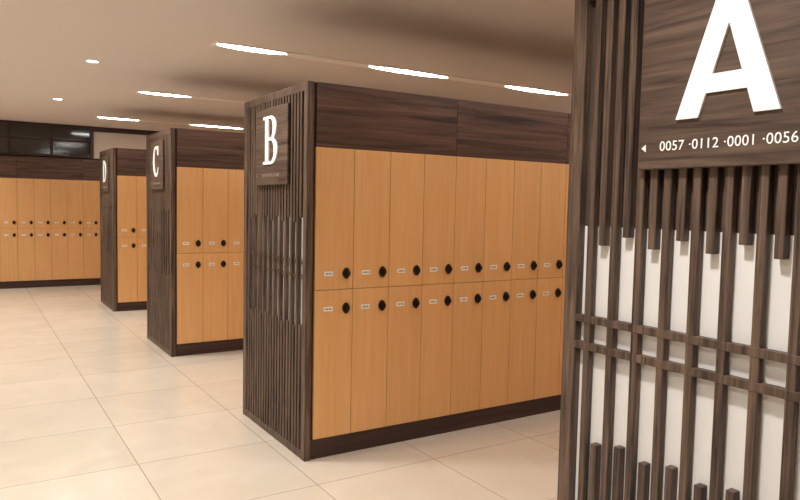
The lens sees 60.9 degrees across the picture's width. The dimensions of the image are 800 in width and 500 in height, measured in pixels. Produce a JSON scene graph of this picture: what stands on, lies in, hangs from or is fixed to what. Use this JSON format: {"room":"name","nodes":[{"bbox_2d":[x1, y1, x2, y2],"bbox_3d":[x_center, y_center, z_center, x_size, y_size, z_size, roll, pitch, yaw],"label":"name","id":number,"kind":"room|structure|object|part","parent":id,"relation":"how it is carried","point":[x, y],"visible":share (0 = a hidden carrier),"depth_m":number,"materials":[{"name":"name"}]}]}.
{"room":"changing room","nodes":[
{"label":"changing room","id":0,"kind":"room"},
{"bbox_2d":[0,154,88,158],"bbox_3d":[-4.884,-0.864,13.669,9.700,2.900,0.100,-1,4,-32],"label":"wall","id":1,"kind":"structure","parent":0,"point":[0,154],"depth_m":12.49,"materials":[{"name":"beige paint"}]},
{"bbox_2d":[0,123,89,155],"bbox_3d":[-7.124,-1.933,11.468,3.600,0.570,0.020,-1,4,-32],"label":"glass","id":2,"kind":"object","parent":1,"relation":"attached to","point":[16,130],"visible":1,"depth_m":12.00,"materials":[{"name":"black glass"}]},
{"bbox_2d":[0,120,93,158],"bbox_3d":[-7.116,-1.927,11.456,3.600,0.578,0.074,-1,4,-32],"label":"frame","id":3,"kind":"object","parent":1,"relation":"attached to","point":[8,122],"visible":1,"depth_m":12.02,"materials":[{"name":"brown wood"}]},
{"bbox_2d":[94,127,159,134],"bbox_3d":[-3.009,-2.258,14.026,6.100,0.090,0.030,-1,4,-32],"label":"trim","id":4,"kind":"structure","parent":1,"relation":"attached to","point":[96,129],"depth_m":12.66,"materials":[{"name":"brown wood"}]},
{"bbox_2d":[89,132,147,159],"bbox_3d":[-3.168,-2.033,14.284,6.100,0.578,0.546,-1,4,-32],"label":"wall","id":5,"kind":"structure","parent":0,"point":[103,141],"depth_m":12.63,"materials":[{"name":"beige paint"}]},
{"bbox_2d":[0,285,559,499],"bbox_3d":[-0.769,1.141,7.238,9.900,0.100,15.600,-1,4,-32],"label":"floor","id":6,"kind":"structure","parent":0,"point":[91,408],"depth_m":4.58,"materials":[{"name":"tile"}]},
{"bbox_2d":[0,155,100,288],"bbox_3d":[-5.132,-0.531,13.100,8.122,2.300,0.578,-1,4,-32],"label":"bank","id":7,"kind":"object","parent":6,"relation":"on","point":[50,207],"visible":0.25,"depth_m":12.09,"materials":[{"name":"brown wood"}]},
{"bbox_2d":[100,148,116,311],"bbox_3d":[-4.293,-0.312,9.999,0.042,2.300,1.100,-1,4,-32],"label":"screen","id":8,"kind":"object","parent":6,"relation":"on","point":[108,198],"visible":0.97,"depth_m":9.82,"materials":[{"name":"brown wood"}]},
{"bbox_2d":[101,156,108,191],"bbox_3d":[-4.296,-1.105,9.912,0.026,0.505,0.550,-1,4,-32],"label":"letter sign","id":9,"kind":"object","parent":8,"relation":"attached to","point":[104,160],"visible":1,"depth_m":9.85,"materials":[{"name":"brown wood"}]},
{"bbox_2d":[116,148,146,310],"bbox_3d":[-2.165,-0.357,11.347,4.992,2.300,1.164,-1,4,-32],"label":"bank","id":10,"kind":"object","parent":6,"relation":"on","point":[131,206],"visible":0.12,"depth_m":9.65,"materials":[{"name":"brown wood"}]},
{"bbox_2d":[146,128,174,356],"bbox_3d":[-2.567,-0.100,7.279,0.042,2.300,1.100,-1,4,-32],"label":"screen","id":11,"kind":"object","parent":6,"relation":"on","point":[160,203],"visible":0.96,"depth_m":7.15,"materials":[{"name":"brown wood"}]},
{"bbox_2d":[150,140,163,189],"bbox_3d":[-2.570,-0.894,7.192,0.026,0.505,0.550,-1,4,-32],"label":"letter sign","id":12,"kind":"object","parent":11,"relation":"attached to","point":[156,148],"visible":1,"depth_m":7.14,"materials":[{"name":"brown wood"}]},
{"bbox_2d":[175,128,243,356],"bbox_3d":[-0.439,-0.145,8.627,4.992,2.300,1.164,-1,4,-32],"label":"bank","id":13,"kind":"object","parent":6,"relation":"on","point":[209,165],"visible":0.11,"depth_m":7.01,"materials":[{"name":"brown wood"}]},
{"bbox_2d":[243,81,313,461],"bbox_3d":[-0.841,0.112,4.560,0.042,2.300,1.100,-1,4,-32],"label":"screen","id":14,"kind":"object","parent":6,"relation":"on","point":[278,219],"visible":0.94,"depth_m":4.44,"materials":[{"name":"brown wood"}]},
{"bbox_2d":[256,103,289,184],"bbox_3d":[-0.844,-0.682,4.473,0.026,0.505,0.550,-1,4,-32],"label":"letter sign","id":15,"kind":"object","parent":14,"relation":"attached to","point":[273,123],"visible":1,"depth_m":4.42,"materials":[{"name":"brown wood"}]},
{"bbox_2d":[310,82,570,459],"bbox_3d":[1.288,0.066,5.908,4.992,2.300,1.164,-1,4,-32],"label":"bank","id":16,"kind":"object","parent":6,"relation":"on","point":[440,223],"visible":0.57,"depth_m":4.58,"materials":[{"name":"brown wood"}]},
{"bbox_2d":[557,0,799,499],"bbox_3d":[0.866,0.321,1.870,0.042,2.300,1.100,-1,4,-32],"label":"screen","id":17,"kind":"object","parent":6,"relation":"on","point":[680,380],"visible":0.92,"depth_m":2.00,"materials":[{"name":"brown wood"}]},
{"bbox_3d":[0.866,0.321,1.870,0.042,2.300,1.100,-1,4,-32],"label":"frame","id":18,"kind":"part","parent":17,"relation":"part of","materials":[{"name":"brown wood"}]},
{"bbox_2d":[638,0,799,169],"bbox_3d":[0.863,-0.472,1.783,0.026,0.505,0.550,-1,4,-32],"label":"letter sign","id":19,"kind":"object","parent":17,"relation":"attached to","point":[720,87],"visible":1,"depth_m":1.80,"materials":[{"name":"brown wood"}]},
{"bbox_2d":[0,0,574,132],"bbox_3d":[-0.710,-1.852,7.042,9.900,0.100,15.600,-1,4,-32],"label":"ceiling","id":20,"kind":"structure","parent":0,"point":[160,46],"depth_m":5.99,"materials":[{"name":"beige paint"}]},
{"bbox_2d":[84,59,99,62],"bbox_3d":[-2.951,-1.808,6.526,0.144,0.007,0.144,-1,4,-32],"label":"recessed light","id":21,"kind":"object","parent":20,"relation":"in","point":[89,61],"depth_m":6.53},
{"bbox_2d":[99,117,138,120],"bbox_3d":[-4.597,-2.138,11.107,0.630,0.003,0.128,-1,4,-32],"label":"recessed light","id":22,"kind":"object","parent":20,"relation":"in","point":[99,117],"visible":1,"depth_m":11.13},
{"bbox_2d":[140,92,186,96],"bbox_3d":[-2.929,-1.933,8.478,0.630,0.003,0.128,-1,4,-32],"label":"recessed light","id":23,"kind":"object","parent":20,"relation":"in","point":[140,92],"visible":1,"depth_m":8.45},
{"bbox_2d":[95,116,243,128],"bbox_3d":[-2.264,-2.190,12.570,6.200,0.004,0.170,-1,4,-32],"label":"trim strip","id":24,"kind":"object","parent":20,"relation":"attached to","point":[96,116],"visible":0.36,"depth_m":11.48,"materials":[{"name":"white paint"}]},
{"bbox_2d":[135,90,245,103],"bbox_3d":[-0.595,-1.986,9.942,6.200,0.004,0.170,-1,4,-32],"label":"trim strip","id":25,"kind":"object","parent":20,"relation":"attached to","point":[137,91],"visible":0.36,"depth_m":8.72,"materials":[{"name":"white paint"}]},
{"bbox_2d":[196,125,240,128],"bbox_3d":[-3.228,-2.167,11.973,0.930,0.003,0.128,-1,4,-32],"label":"recessed light","id":26,"kind":"object","parent":20,"relation":"in","point":[196,125],"visible":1,"depth_m":11.93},
{"bbox_2d":[217,44,285,54],"bbox_3d":[-1.282,-1.731,5.883,0.630,0.003,0.128,-1,4,-32],"label":"recessed light","id":27,"kind":"object","parent":20,"relation":"in","point":[223,45],"visible":1,"depth_m":5.87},
{"bbox_2d":[210,41,571,96],"bbox_3d":[1.052,-1.784,7.347,6.200,0.004,0.170,-1,4,-32],"label":"trim strip","id":28,"kind":"object","parent":20,"relation":"attached to","point":[288,54],"visible":0.64,"depth_m":6.45,"materials":[{"name":"white paint"}]},
{"bbox_2d":[369,66,447,77],"bbox_3d":[0.087,-1.760,6.750,0.930,0.003,0.128,-1,4,-32],"label":"recessed light","id":29,"kind":"object","parent":20,"relation":"in","point":[381,68],"visible":1,"depth_m":6.74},
{"bbox_2d":[506,86,565,94],"bbox_3d":[1.532,-1.791,7.664,0.950,0.003,0.128,-1,4,-32],"label":"recessed light","id":30,"kind":"object","parent":20,"relation":"in","point":[518,88],"visible":1,"depth_m":7.64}
]}

